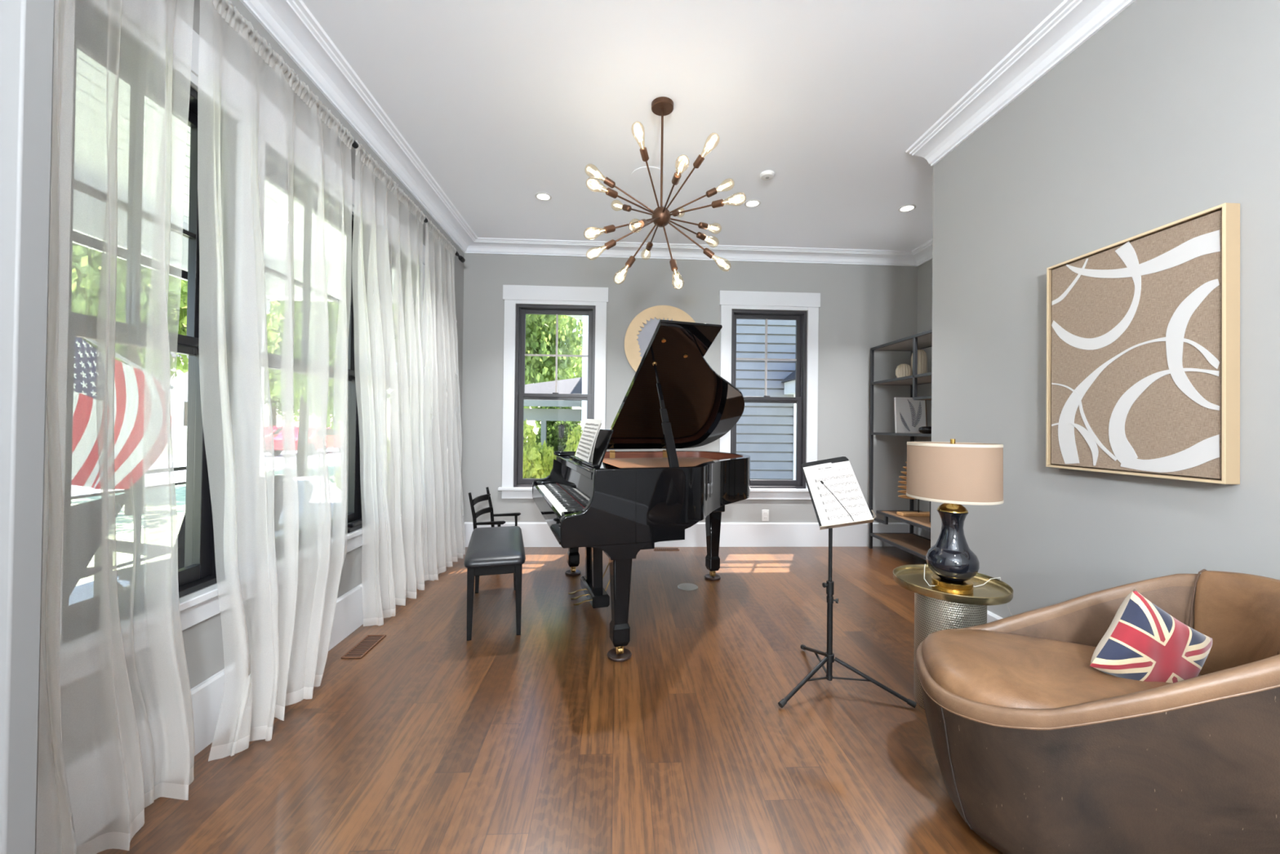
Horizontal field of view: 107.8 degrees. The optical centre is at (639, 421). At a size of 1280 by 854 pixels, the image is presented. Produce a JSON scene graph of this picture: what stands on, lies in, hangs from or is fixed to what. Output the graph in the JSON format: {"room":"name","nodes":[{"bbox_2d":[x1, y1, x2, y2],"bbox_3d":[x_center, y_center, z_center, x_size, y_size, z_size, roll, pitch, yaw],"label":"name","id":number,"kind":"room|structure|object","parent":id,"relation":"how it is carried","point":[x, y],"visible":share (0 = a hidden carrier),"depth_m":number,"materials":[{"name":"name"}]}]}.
{"room":"music room","nodes":[
{"label":"music room","id":0,"kind":"room"},
{"bbox_2d":[37,0,464,783],"bbox_3d":[-1.595,-0.292,0.212,0.150,2.950,8.976,1,0,-3],"label":"wall","id":1,"kind":"structure","parent":0,"point":[86,724],"depth_m":1.97,"materials":[{"name":"paint"}]},
{"bbox_2d":[0,0,54,853],"bbox_3d":[-1.325,-0.283,0.836,0.451,2.950,0.048,1,0,-3],"label":"trim","id":2,"kind":"structure","parent":1,"relation":"attached to","point":[27,27],"depth_m":0.83,"materials":[{"name":"grey paint"}]},
{"bbox_2d":[39,0,431,697],"bbox_3d":[-1.677,-0.313,2.402,0.193,2.084,2.580,1,0,-3],"label":"window","id":3,"kind":"structure","parent":1,"relation":"in","point":[86,29],"depth_m":1.75,"materials":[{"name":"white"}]},
{"bbox_2d":[35,522,461,853],"bbox_3d":[-1.650,1.085,2.687,0.018,0.238,3.704,1,0,-3],"label":"baseboard","id":4,"kind":"structure","parent":1,"relation":"attached to","point":[91,779],"depth_m":1.61,"materials":[{"name":"white paint"}]},
{"bbox_2d":[257,133,376,566],"bbox_3d":[-1.673,-0.296,2.408,0.200,1.833,0.910,1,0,-3],"label":"window","id":5,"kind":"structure","parent":1,"relation":"in","point":[305,193],"depth_m":2.65,"materials":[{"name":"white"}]},
{"bbox_2d":[369,226,428,523],"bbox_3d":[-1.734,-0.289,3.266,0.165,1.833,0.790,1,0,-3],"label":"window","id":6,"kind":"structure","parent":1,"relation":"in","point":[424,285],"depth_m":3.50,"materials":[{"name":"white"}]},
{"bbox_2d":[335,137,465,262],"bbox_3d":[-1.571,-1.492,2.577,0.103,0.044,3.420,1,0,-3],"label":"curtain rod","id":7,"kind":"object","parent":1,"relation":"attached to","point":[354,144],"visible":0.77,"depth_m":3.42,"materials":[{"name":"black"}]},
{"bbox_2d":[38,0,194,853],"bbox_3d":[-1.454,-0.183,1.233,0.175,2.716,0.709,1,0,-3],"label":"sheer curtain","id":8,"kind":"object","parent":7,"relation":"hanging from","point":[132,810],"visible":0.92,"depth_m":1.29,"materials":[{"name":"white fabric"}]},
{"bbox_2d":[206,0,354,761],"bbox_3d":[-1.476,-0.172,2.031,0.211,2.726,0.920,1,0,-3],"label":"sheer curtain","id":9,"kind":"object","parent":7,"relation":"hanging from","point":[258,722],"visible":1,"depth_m":1.87,"materials":[{"name":"white fabric"}]},
{"bbox_2d":[355,140,429,626],"bbox_3d":[-1.548,-0.162,3.010,0.163,2.730,0.996,1,0,-3],"label":"sheer curtain","id":10,"kind":"object","parent":7,"relation":"hanging from","point":[389,540],"visible":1,"depth_m":2.94,"materials":[{"name":"white fabric"}]},
{"bbox_2d":[418,215,465,580],"bbox_3d":[-1.589,-0.159,3.837,0.162,2.725,0.821,1,0,-3],"label":"sheer curtain","id":11,"kind":"object","parent":7,"relation":"hanging from","point":[439,566],"visible":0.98,"depth_m":3.74,"materials":[{"name":"white fabric"}]},
{"bbox_2d":[239,0,932,266],"bbox_3d":[0.784,-1.695,0.265,4.573,0.088,8.826,1,0,-3],"label":"trim","id":12,"kind":"structure","parent":1,"relation":"attached to","point":[291,24],"depth_m":3.33,"materials":[{"name":"white paint"}]},
{"bbox_2d":[82,546,1004,853],"bbox_3d":[0.750,1.271,0.240,4.873,0.120,9.126,1,0,-3],"label":"floor","id":13,"kind":"structure","parent":0,"point":[433,740],"depth_m":1.82,"materials":[{"name":"brown wood"}]},
{"bbox_2d":[341,634,386,658],"bbox_3d":[-1.472,1.201,2.493,0.100,0.006,0.255,1,0,-3],"label":"floor vent","id":14,"kind":"object","parent":13,"relation":"in","point":[365,645],"visible":1,"depth_m":2.48,"materials":[{"name":"brown wood"}]},
{"bbox_2d":[463,525,525,640],"bbox_3d":[-0.922,0.980,2.985,0.336,0.468,0.870,1,-1,-16],"label":"piano bench","id":15,"kind":"object","parent":13,"relation":"on","point":[494,550],"visible":1,"depth_m":2.65,"materials":[{"name":"black leather"}]},
{"bbox_2d":[463,525,525,568],"bbox_3d":[-0.920,0.776,2.987,0.336,0.060,0.870,1,-1,-16],"label":"seat cushion","id":16,"kind":"object","parent":15,"relation":"on","point":[494,547],"depth_m":2.75,"materials":[{"name":"black leather"}]},
{"bbox_2d":[468,486,520,529],"bbox_3d":[-1.252,0.906,4.026,0.321,0.628,0.417,1,0,5],"label":"chair","id":17,"kind":"object","parent":13,"relation":"on","point":[487,496],"visible":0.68,"depth_m":4.05,"materials":[{"name":"black paint"}]},
{"bbox_2d":[564,569,581,575],"bbox_3d":[-0.538,1.216,3.747,0.128,0.017,0.128,1,0,-3],"label":"cup","id":18,"kind":"object","parent":13,"relation":"on","point":[568,572],"visible":0.9,"depth_m":3.72,"materials":[{"name":"black wood"}]},
{"bbox_2d":[607,648,631,662],"bbox_3d":[-0.107,1.210,2.419,0.128,0.017,0.128,1,0,-3],"label":"cup","id":19,"kind":"object","parent":13,"relation":"on","point":[611,655],"visible":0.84,"depth_m":2.40,"materials":[{"name":"black wood"}]},
{"bbox_2d":[532,319,750,654],"bbox_3d":[0.138,0.322,3.247,1.606,1.787,1.578,1,-1,-18],"label":"grand piano","id":20,"kind":"object","parent":13,"relation":"on","point":[620,504],"visible":1,"depth_m":2.88,"materials":[{"name":"black paint"}]},
{"bbox_2d":[574,418,601,462],"bbox_3d":[-0.345,0.116,3.067,0.082,0.272,0.470,1,-1,-18],"label":"sheet music","id":21,"kind":"object","parent":20,"relation":"on","point":[591,427],"visible":1,"depth_m":3.04,"materials":[{"name":"grey paper"}]},
{"bbox_2d":[559,455,618,471],"bbox_3d":[-0.354,0.278,3.077,0.230,0.016,1.456,1,-1,-18],"label":"shelf","id":22,"kind":"object","parent":20,"relation":"attached to","point":[573,462],"depth_m":2.88,"materials":[{"name":"black paint"}]},
{"bbox_2d":[588,422,602,462],"bbox_3d":[-0.331,0.132,3.051,0.058,0.240,0.470,1,-1,-18],"label":"booklet","id":23,"kind":"object","parent":20,"relation":"on","point":[595,439],"visible":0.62,"depth_m":2.85,"materials":[{"name":"grey paper"}]},
{"bbox_2d":[677,582,697,590],"bbox_3d":[0.356,1.230,3.473,0.154,0.006,0.154,1,0,-3],"label":"floor outlet cover","id":24,"kind":"object","parent":13,"relation":"on","point":[685,586],"visible":1,"depth_m":3.46,"materials":[{"name":"grey metal"}]},
{"bbox_2d":[704,573,720,580],"bbox_3d":[0.572,1.229,3.679,0.128,0.017,0.128,1,0,-3],"label":"cup","id":25,"kind":"object","parent":13,"relation":"on","point":[707,576],"visible":0.9,"depth_m":3.66,"materials":[{"name":"black wood"}]},
{"bbox_2d":[777,456,916,707],"bbox_3d":[0.882,0.700,2.250,0.596,1.051,0.548,1,0,-3],"label":"music stand","id":26,"kind":"object","parent":13,"relation":"on","point":[829,658],"visible":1,"depth_m":2.16,"materials":[{"name":"black metal"}]},
{"bbox_2d":[803,460,872,525],"bbox_3d":[0.947,0.346,2.250,0.219,0.302,0.271,1,0,-3],"label":"sheet music","id":27,"kind":"object","parent":26,"relation":"on","point":[839,477],"visible":1,"depth_m":2.25,"materials":[{"name":"grey paper"}]},
{"bbox_2d":[868,329,932,559],"bbox_3d":[2.556,0.262,4.027,0.446,2.002,1.321,1,0,-3],"label":"etagere","id":28,"kind":"object","parent":13,"relation":"on","point":[918,545],"visible":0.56,"depth_m":4.36,"materials":[{"name":"grey metal"}]},
{"bbox_2d":[895,364,911,377],"bbox_3d":[2.459,-0.462,4.351,0.132,0.146,0.132,1,0,-3],"label":"glass vase","id":29,"kind":"object","parent":28,"relation":"on","point":[902,370],"visible":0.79,"depth_m":4.31,"materials":[{"name":"beige"}]},
{"bbox_2d":[893,397,927,433],"bbox_3d":[2.614,-0.059,4.516,0.302,0.347,0.068,1,0,-3],"label":"print","id":30,"kind":"object","parent":28,"relation":"on","point":[910,415],"visible":0.97,"depth_m":4.50,"materials":[{"name":"white paper"}]},
{"bbox_2d":[896,462,929,516],"bbox_3d":[2.557,0.585,4.327,0.341,0.575,0.100,1,0,-3],"label":"carved wing","id":31,"kind":"object","parent":28,"relation":"on","point":[903,513],"visible":0.34,"depth_m":4.31},
{"bbox_2d":[911,349,927,375],"bbox_3d":[2.595,-0.526,4.338,0.132,0.278,0.132,1,0,-3],"label":"glass vase","id":32,"kind":"object","parent":28,"relation":"on","point":[922,354],"visible":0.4,"depth_m":4.28,"materials":[{"name":"beige"}]},
{"bbox_2d":[918,426,931,434],"bbox_3d":[2.539,0.077,4.110,0.148,0.066,0.148,1,0,-3],"label":"bowl","id":33,"kind":"object","parent":28,"relation":"on","point":[923,429],"visible":0.59,"depth_m":4.07,"materials":[{"name":"black ceramic"}]},
{"bbox_2d":[893,564,1013,709],"bbox_3d":[1.341,0.959,2.021,0.433,0.548,0.433,1,0,-3],"label":"side table","id":34,"kind":"object","parent":13,"relation":"on","point":[935,610],"visible":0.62,"depth_m":1.95,"materials":[{"name":"gold metal"}]},
{"bbox_2d":[893,564,1013,605],"bbox_3d":[1.343,0.703,2.023,0.433,0.036,0.433,1,0,-3],"label":"tray","id":35,"kind":"object","parent":34,"relation":"on","point":[911,577],"depth_m":1.97,"materials":[{"name":"gold metal"}]},
{"bbox_2d":[906,439,1012,615],"bbox_3d":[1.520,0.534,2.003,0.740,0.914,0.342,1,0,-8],"label":"table lamp","id":36,"kind":"object","parent":34,"relation":"on","point":[953,473],"visible":1,"depth_m":1.89,"materials":[{"name":"beige fabric"}]},
{"bbox_2d":[915,568,1279,853],"bbox_3d":[1.310,0.823,1.337,0.891,0.807,0.603,0,-1,24],"label":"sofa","id":37,"kind":"object","parent":13,"relation":"on","point":[1038,748],"visible":0.94,"depth_m":1.17,"materials":[{"name":"brown leather"}]},
{"bbox_2d":[921,628,1200,708],"bbox_3d":[1.268,0.776,1.357,0.758,0.130,0.524,0,-1,24],"label":"seat cushion","id":38,"kind":"object","parent":37,"relation":"on","point":[962,668],"depth_m":1.36,"materials":[{"name":"beige leather"}]},
{"bbox_2d":[1089,588,1212,683],"bbox_3d":[1.458,0.658,1.331,0.353,0.353,0.098,1,0,1],"label":"cushion","id":39,"kind":"object","parent":37,"relation":"on","point":[1143,642],"visible":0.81,"depth_m":1.29,"materials":[{"name":"fabric"}]},
{"bbox_2d":[302,0,1064,250],"bbox_3d":[0.785,-1.799,0.266,4.873,0.120,9.126,1,0,-3],"label":"ceiling","id":40,"kind":"structure","parent":0,"point":[504,103],"depth_m":2.50,"materials":[{"name":"white paint"}]},
{"bbox_2d":[534,192,551,200],"bbox_3d":[-0.742,-1.724,3.581,0.128,0.007,0.128,1,0,-3],"label":"recessed light","id":41,"kind":"object","parent":40,"relation":"in","point":[540,196],"visible":1,"depth_m":3.58,"materials":[{"name":"white plastic"}]},
{"bbox_2d":[631,166,665,185],"bbox_3d":[0.059,-1.718,3.271,0.240,0.006,0.240,1,0,-3],"label":"ceiling speaker","id":42,"kind":"object","parent":40,"relation":"attached to","point":[640,175],"visible":0.92,"depth_m":3.26,"materials":[{"name":"white paint"}]},
{"bbox_2d":[583,96,742,286],"bbox_3d":[0.160,-1.201,2.527,0.829,1.052,0.841,1,-1,17],"label":"chandelier","id":43,"kind":"object","parent":40,"relation":"hanging from","point":[662,106],"visible":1,"depth_m":2.49,"materials":[{"name":"brown metal"}]},
{"bbox_2d":[603,177,615,188],"bbox_3d":[-0.160,-1.269,2.483,0.060,0.035,0.035,30,-6,-10],"label":"socket","id":44,"kind":"object","parent":43,"relation":"attached to","point":[607,181],"depth_m":2.47,"materials":[{"name":"brown metal"}]},
{"bbox_2d":[603,224,615,233],"bbox_3d":[-0.156,-0.994,2.411,0.060,0.035,0.035,-24,10,-23],"label":"socket","id":45,"kind":"object","parent":43,"relation":"attached to","point":[610,228],"depth_m":2.40,"materials":[{"name":"brown metal"}]},
{"bbox_2d":[604,239,616,249],"bbox_3d":[-0.157,-0.947,2.493,0.060,0.035,0.035,-31,4,-8],"label":"socket","id":46,"kind":"object","parent":43,"relation":"attached to","point":[611,243],"depth_m":2.48,"materials":[{"name":"brown metal"}]},
{"bbox_2d":[605,187,617,198],"bbox_3d":[-0.140,-1.146,2.344,0.060,0.035,0.035,7,-5,-37],"label":"socket","id":47,"kind":"object","parent":43,"relation":"attached to","point":[613,193],"depth_m":2.33,"materials":[{"name":"brown metal"}]},
{"bbox_2d":[622,204,631,212],"bbox_3d":[-0.076,-1.258,2.752,0.035,0.035,0.060,1,26,-42],"label":"socket","id":48,"kind":"object","parent":43,"relation":"attached to","point":[625,207],"depth_m":2.74,"materials":[{"name":"brown metal"}]},
{"bbox_2d":[625,255,635,267],"bbox_3d":[-0.049,-0.846,2.466,0.035,0.060,0.035,36,-14,-19],"label":"socket","id":49,"kind":"object","parent":43,"relation":"attached to","point":[632,259],"depth_m":2.45,"materials":[{"name":"brown metal"}]},
{"bbox_2d":[637,218,647,227],"bbox_3d":[0.014,-0.965,2.270,0.035,0.035,0.060,0,28,21],"label":"socket","id":50,"kind":"object","parent":43,"relation":"attached to","point":[644,221],"depth_m":2.25,"materials":[{"name":"brown metal"}]},
{"bbox_2d":[640,146,648,161],"bbox_3d":[0.023,-1.320,2.310,0.035,0.035,0.060,0,-40,23],"label":"socket","id":51,"kind":"object","parent":43,"relation":"attached to","point":[643,151],"depth_m":2.30,"materials":[{"name":"brown metal"}]},
{"bbox_2d":[669,258,677,271],"bbox_3d":[0.174,-0.815,2.429,0.035,0.060,0.035,1,-23,-30],"label":"socket","id":52,"kind":"object","parent":43,"relation":"attached to","point":[673,263],"depth_m":2.41,"materials":[{"name":"brown metal"}]},
{"bbox_2d":[671,171,681,185],"bbox_3d":[0.173,-1.156,2.224,0.035,0.035,0.060,1,-8,-10],"label":"socket","id":53,"kind":"object","parent":43,"relation":"attached to","point":[677,176],"depth_m":2.20,"materials":[{"name":"brown metal"}]},
{"bbox_2d":[693,154,704,168],"bbox_3d":[0.296,-1.315,2.364,0.035,0.035,0.060,1,-40,-45],"label":"socket","id":54,"kind":"object","parent":43,"relation":"attached to","point":[700,159],"depth_m":2.35,"materials":[{"name":"brown metal"}]},
{"bbox_2d":[696,231,706,240],"bbox_3d":[0.359,-1.092,2.748,0.060,0.035,0.035,5,-3,-41],"label":"socket","id":55,"kind":"object","parent":43,"relation":"attached to","point":[700,235],"depth_m":2.73,"materials":[{"name":"brown metal"}]},
{"bbox_2d":[697,222,708,229],"bbox_3d":[0.368,-1.147,2.735,0.060,0.035,0.035,-8,5,-38],"label":"socket","id":56,"kind":"object","parent":43,"relation":"attached to","point":[700,225],"depth_m":2.72,"materials":[{"name":"brown metal"}]},
{"bbox_2d":[702,247,714,258],"bbox_3d":[0.374,-0.921,2.550,0.060,0.035,0.035,36,-2,-2],"label":"socket","id":57,"kind":"object","parent":43,"relation":"attached to","point":[706,251],"depth_m":2.54,"materials":[{"name":"brown metal"}]},
{"bbox_2d":[706,187,717,197],"bbox_3d":[0.394,-1.267,2.585,0.060,0.035,0.035,-29,4,-8],"label":"socket","id":58,"kind":"object","parent":43,"relation":"attached to","point":[712,192],"depth_m":2.57,"materials":[{"name":"brown metal"}]},
{"bbox_2d":[711,199,724,208],"bbox_3d":[0.394,-1.108,2.377,0.060,0.035,0.035,1,0,30],"label":"socket","id":59,"kind":"object","parent":43,"relation":"attached to","point":[717,203],"depth_m":2.36,"materials":[{"name":"brown metal"}]},
{"bbox_2d":[744,199,760,207],"bbox_3d":[0.881,-1.704,3.651,0.128,0.007,0.128,1,0,-3],"label":"recessed light","id":60,"kind":"object","parent":40,"relation":"in","point":[753,202],"visible":1,"depth_m":3.65,"materials":[{"name":"white plastic"}]},
{"bbox_2d":[760,170,774,180],"bbox_3d":[0.882,-1.698,3.231,0.100,0.028,0.100,1,0,-3],"label":"smoke detector","id":61,"kind":"object","parent":40,"relation":"attached to","point":[766,175],"visible":1,"depth_m":3.21,"materials":[{"name":"white plastic"}]},
{"bbox_2d":[897,204,915,212],"bbox_3d":[2.120,-1.690,3.703,0.128,0.007,0.128,1,0,-3],"label":"recessed light","id":62,"kind":"object","parent":40,"relation":"in","point":[909,207],"visible":1,"depth_m":3.70,"materials":[{"name":"white plastic"}]},
{"bbox_2d":[460,253,917,522],"bbox_3d":[0.545,-0.229,4.736,4.573,2.950,0.150,1,0,-3],"label":"wall","id":63,"kind":"structure","parent":0,"point":[863,308],"depth_m":4.68,"materials":[{"name":"paint"}]},
{"bbox_2d":[497,284,608,498],"bbox_3d":[-0.841,-0.285,4.641,1.056,2.084,0.193,1,0,-3],"label":"window","id":64,"kind":"structure","parent":63,"relation":"in","point":[538,300],"depth_m":4.59,"materials":[{"name":"white wood"}]},
{"bbox_2d":[624,305,695,371],"bbox_3d":[0.233,-0.763,4.635,0.776,0.776,0.028,1,0,-3],"label":"mirror","id":65,"kind":"object","parent":63,"relation":"attached to","point":[640,331],"visible":0.44,"depth_m":4.62,"materials":[{"name":"gold metal"}]},
{"bbox_2d":[461,522,915,546],"bbox_3d":[0.534,1.126,4.640,4.573,0.238,0.018,1,0,-3],"label":"baseboard","id":66,"kind":"structure","parent":63,"relation":"attached to","point":[534,534],"depth_m":4.67,"materials":[{"name":"white paint"}]},
{"bbox_2d":[761,509,768,520],"bbox_3d":[1.259,0.944,4.683,0.070,0.114,0.008,1,0,-3],"label":"wall outlet","id":67,"kind":"object","parent":63,"relation":"attached to","point":[765,513],"visible":1,"depth_m":4.68,"materials":[{"name":"white plastic"}]},
{"bbox_2d":[719,290,820,499],"bbox_3d":[1.294,-0.259,4.747,1.054,2.084,0.193,1,0,-3],"label":"window","id":68,"kind":"structure","parent":63,"relation":"in","point":[735,304],"depth_m":4.70,"materials":[{"name":"white wood"}]},
{"bbox_2d":[915,258,932,511],"bbox_3d":[2.948,-0.208,3.963,0.150,2.950,1.930,1,0,-3],"label":"wall","id":69,"kind":"structure","parent":0,"point":[924,270],"depth_m":4.64,"materials":[{"name":"paint"}]},
{"bbox_2d":[915,526,930,539],"bbox_3d":[2.852,1.146,3.873,0.018,0.238,1.780,1,0,-3],"label":"baseboard","id":70,"kind":"structure","parent":69,"relation":"attached to","point":[922,532],"depth_m":4.63,"materials":[{"name":"white paint"}]},
{"bbox_2d":[930,0,1279,617],"bbox_3d":[2.630,-0.249,-0.546,1.231,2.950,7.046,1,0,-3],"label":"wall","id":71,"kind":"structure","parent":0,"point":[1169,112],"depth_m":1.90,"materials":[{"name":"paint"}]},
{"bbox_2d":[986,609,1002,622],"bbox_3d":[1.990,1.099,-0.579,0.018,0.238,7.064,1,0,-3],"label":"baseboard","id":72,"kind":"structure","parent":71,"relation":"attached to","point":[991,616],"depth_m":2.43,"materials":[{"name":"white paint"}]},
{"bbox_2d":[905,0,1135,166],"bbox_3d":[1.941,-1.689,-0.569,0.182,0.088,7.046,1,0,-3],"label":"trim","id":73,"kind":"structure","parent":71,"relation":"attached to","point":[1072,23],"depth_m":2.22,"materials":[{"name":"white paint"}]},
{"bbox_2d":[1045,202,1239,484],"bbox_3d":[1.870,-0.246,1.792,0.050,0.895,0.618,1,0,-3],"label":"framed art","id":74,"kind":"object","parent":71,"relation":"attached to","point":[1143,330],"visible":1,"depth_m":1.69,"materials":[{"name":"beige"}]},
{"label":"outside","id":75,"kind":"structure","parent":0,"visible":0},
{"bbox_2d":[71,435,527,586],"bbox_3d":[-0.761,1.792,14.967,120.000,0.050,90.000,1,0,-3],"label":"ground","id":76,"kind":"structure","parent":75,"point":[158,531],"depth_m":7.95,"materials":[{"name":"grey concrete"}]},
{"bbox_2d":[68,564,166,604],"bbox_3d":[-3.120,1.473,2.838,2.584,0.330,12.000,1,0,-3],"label":"floor","id":77,"kind":"structure","parent":76,"relation":"on","point":[85,591],"depth_m":3.58,"materials":[{"name":"paint"}]},
{"bbox_2d":[69,492,129,595],"bbox_3d":[-2.800,0.824,1.879,0.840,0.960,0.780,1,-1,-24],"label":"porch chair","id":78,"kind":"object","parent":77,"relation":"on","point":[86,524],"visible":0.27,"depth_m":2.15,"materials":[{"name":"black"}]},
{"bbox_2d":[71,466,186,578],"bbox_3d":[-4.287,0.859,3.060,0.040,0.875,4.110,1,0,-3],"label":"porch railing","id":79,"kind":"object","parent":77,"relation":"on","point":[138,488],"visible":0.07,"depth_m":4.02,"materials":[{"name":"black"}]},
{"bbox_2d":[93,473,295,597],"bbox_3d":[-2.857,0.833,3.037,0.840,0.960,0.780,1,-1,16],"label":"porch chair","id":80,"kind":"object","parent":77,"relation":"on","point":[152,550],"visible":0.2,"depth_m":2.85,"materials":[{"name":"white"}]},
{"bbox_2d":[259,298,270,477],"bbox_3d":[-4.424,-0.047,5.238,0.280,2.720,0.280,1,0,-3],"label":"porch column","id":81,"kind":"structure","parent":77,"relation":"on","point":[268,301],"depth_m":5.33,"materials":[{"name":"white paint"}]},
{"bbox_2d":[274,476,341,537],"bbox_3d":[-3.235,0.950,4.438,0.904,0.740,1.338,1,0,-3],"label":"sofa","id":82,"kind":"object","parent":77,"relation":"on","point":[311,485],"visible":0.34,"depth_m":4.39,"materials":[{"name":"grey fabric"}]},
{"bbox_3d":[-4.209,-0.081,0.894,0.280,2.720,0.280,1,0,-3],"label":"porch column","id":83,"kind":"structure","parent":77,"relation":"on","visible":0},
{"bbox_2d":[72,178,396,302],"bbox_3d":[-3.045,-1.619,1.183,2.677,0.388,8.640,1,0,-3],"label":"beam","id":84,"kind":"structure","parent":83,"relation":"on","point":[89,212],"depth_m":4.21,"materials":[{"name":"white paint"}]},
{"bbox_2d":[71,337,173,489],"bbox_3d":[-3.884,-0.466,2.856,0.220,1.891,1.695,0,-1,20],"label":"flag","id":85,"kind":"object","parent":84,"relation":"hanging from","point":[140,406],"visible":0.52,"depth_m":3.38,"materials":[{"name":"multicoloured fabric"}]},
{"bbox_2d":[74,48,346,262],"bbox_3d":[-2.970,-1.849,1.169,2.740,0.072,8.600,1,0,-3],"label":"ceiling","id":86,"kind":"structure","parent":84,"relation":"on","point":[91,161],"depth_m":3.27,"materials":[{"name":"white paint"}]},
{"bbox_2d":[146,352,188,450],"bbox_3d":[-28.227,-2.268,24.652,7.200,7.600,12.000,1,0,-3],"label":"house","id":87,"kind":"structure","parent":76,"relation":"on","point":[179,394],"depth_m":25.58,"materials":[{"name":"beige paint"}]},
{"bbox_2d":[71,242,288,515],"bbox_3d":[-8.761,-2.076,8.148,3.839,7.393,4.332,0,-1,38],"label":"leafy tree","id":88,"kind":"object","parent":76,"relation":"on","point":[86,261],"visible":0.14,"depth_m":7.58,"materials":[{"name":"green plant"}]},
{"bbox_2d":[182,288,391,477],"bbox_3d":[-9.279,-2.042,12.831,4.378,7.394,4.887,0,-1,30],"label":"leafy tree","id":89,"kind":"object","parent":76,"relation":"on","point":[312,399],"visible":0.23,"depth_m":12.14,"materials":[{"name":"green plant"}]},
{"bbox_2d":[263,347,319,425],"bbox_3d":[-28.966,-3.257,36.604,8.756,9.781,9.774,1,-1,-27],"label":"leafy tree","id":90,"kind":"object","parent":76,"relation":"on","point":[275,386],"visible":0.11,"depth_m":36.50,"materials":[{"name":"green plant"}]},
{"bbox_2d":[297,371,391,422],"bbox_3d":[-30.353,-3.190,46.421,10.219,9.782,9.154,1,0,5],"label":"leafy tree","id":91,"kind":"object","parent":76,"relation":"on","point":[316,413],"visible":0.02,"depth_m":47.11,"materials":[{"name":"green plant"}]},
{"bbox_2d":[334,437,390,499],"bbox_3d":[-3.525,0.932,6.323,1.046,1.499,0.942,1,0,5],"label":"shrub","id":92,"kind":"object","parent":76,"relation":"on","point":[337,475],"visible":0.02,"depth_m":6.10,"materials":[{"name":"green plant"}]},
{"bbox_2d":[387,302,397,414],"bbox_3d":[-8.924,-2.471,18.064,5.109,8.346,4.528,0,-1,34],"label":"leafy tree","id":93,"kind":"object","parent":76,"relation":"on","point":[394,304],"visible":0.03,"depth_m":17.11,"materials":[{"name":"green plant"}]},
{"bbox_2d":[522,419,554,478],"bbox_3d":[-1.817,0.821,7.116,1.151,1.781,1.036,1,0,-3],"label":"shrub","id":94,"kind":"object","parent":76,"relation":"on","point":[537,460],"visible":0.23,"depth_m":7.05,"materials":[{"name":"green plant"}]},
{"bbox_2d":[523,377,582,448],"bbox_3d":[-2.974,0.263,10.374,3.590,2.880,2.580,1,0,-3],"label":"porch","id":95,"kind":"object","parent":76,"relation":"on","point":[574,385],"visible":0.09,"depth_m":9.36,"materials":[{"name":"wood"}]},
{"bbox_2d":[557,421,564,439],"bbox_3d":[-1.589,0.181,9.422,0.139,0.350,0.139,0,-1,20],"label":"lantern","id":96,"kind":"object","parent":95,"relation":"hanging from","point":[561,427],"visible":1,"depth_m":9.39,"materials":[{"name":"black"}]},
{"bbox_2d":[523,314,582,444],"bbox_3d":[-3.952,-2.385,15.709,5.442,8.252,4.824,1,-1,-20],"label":"leafy tree","id":97,"kind":"object","parent":76,"relation":"on","point":[540,329],"visible":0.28,"depth_m":14.79,"materials":[{"name":"green plant"}]},
{"bbox_2d":[532,406,581,451],"bbox_3d":[-2.337,0.449,12.638,1.538,2.567,1.773,1,0,9],"label":"bush","id":98,"kind":"object","parent":76,"relation":"on","point":[553,439],"visible":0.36,"depth_m":11.97,"materials":[{"name":"green plant"}]},
{"bbox_2d":[563,425,582,451],"bbox_3d":[-0.936,0.885,7.354,0.675,1.673,0.753,0,-1,18],"label":"shrub","id":99,"kind":"object","parent":76,"relation":"on","point":[570,447],"visible":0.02,"depth_m":7.27,"materials":[{"name":"green plant"}]},
{"bbox_2d":[567,328,582,377],"bbox_3d":[-1.382,-1.363,20.476,4.577,6.347,5.109,1,0,-10],"label":"leafy tree","id":100,"kind":"object","parent":76,"relation":"on","point":[580,348],"visible":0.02,"depth_m":19.34,"materials":[{"name":"green plant"}]},
{"bbox_2d":[566,315,796,479],"bbox_3d":[3.689,-1.617,10.834,10.400,6.800,5.750,1,0,-3],"label":"house","id":101,"kind":"structure","parent":76,"relation":"on","point":[766,433],"depth_m":8.61,"materials":[{"name":"white paint"}]},
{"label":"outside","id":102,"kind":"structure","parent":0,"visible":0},
{"bbox_2d":[71,440,390,487],"bbox_3d":[-17.739,1.559,14.128,8.000,0.009,90.000,1,0,-3],"label":"street","id":103,"kind":"structure","parent":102,"point":[179,460],"depth_m":19.00,"materials":[{"name":"grey asphalt"}]},
{"bbox_2d":[262,425,297,452],"bbox_3d":[-20.523,0.933,26.033,1.760,1.380,4.431,1,0,-3],"label":"parked car","id":104,"kind":"object","parent":103,"relation":"on","point":[277,428],"visible":0.08,"depth_m":25.18,"materials":[{"name":"red paint"}]},
{"bbox_2d":[262,426,341,455],"bbox_3d":[-16.704,0.957,23.719,1.760,1.380,4.431,1,0,-3],"label":"parked car","id":105,"kind":"object","parent":103,"relation":"on","point":[313,434],"visible":0.42,"depth_m":22.64,"materials":[{"name":"red paint"}]},
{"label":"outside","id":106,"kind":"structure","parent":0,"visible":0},
{"bbox_2d":[71,457,340,496],"bbox_3d":[-12.845,1.615,14.370,1.400,0.014,90.000,1,0,-3],"label":"sidewalk","id":107,"kind":"structure","parent":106,"point":[154,482],"depth_m":12.54,"materials":[{"name":"grey concrete"}]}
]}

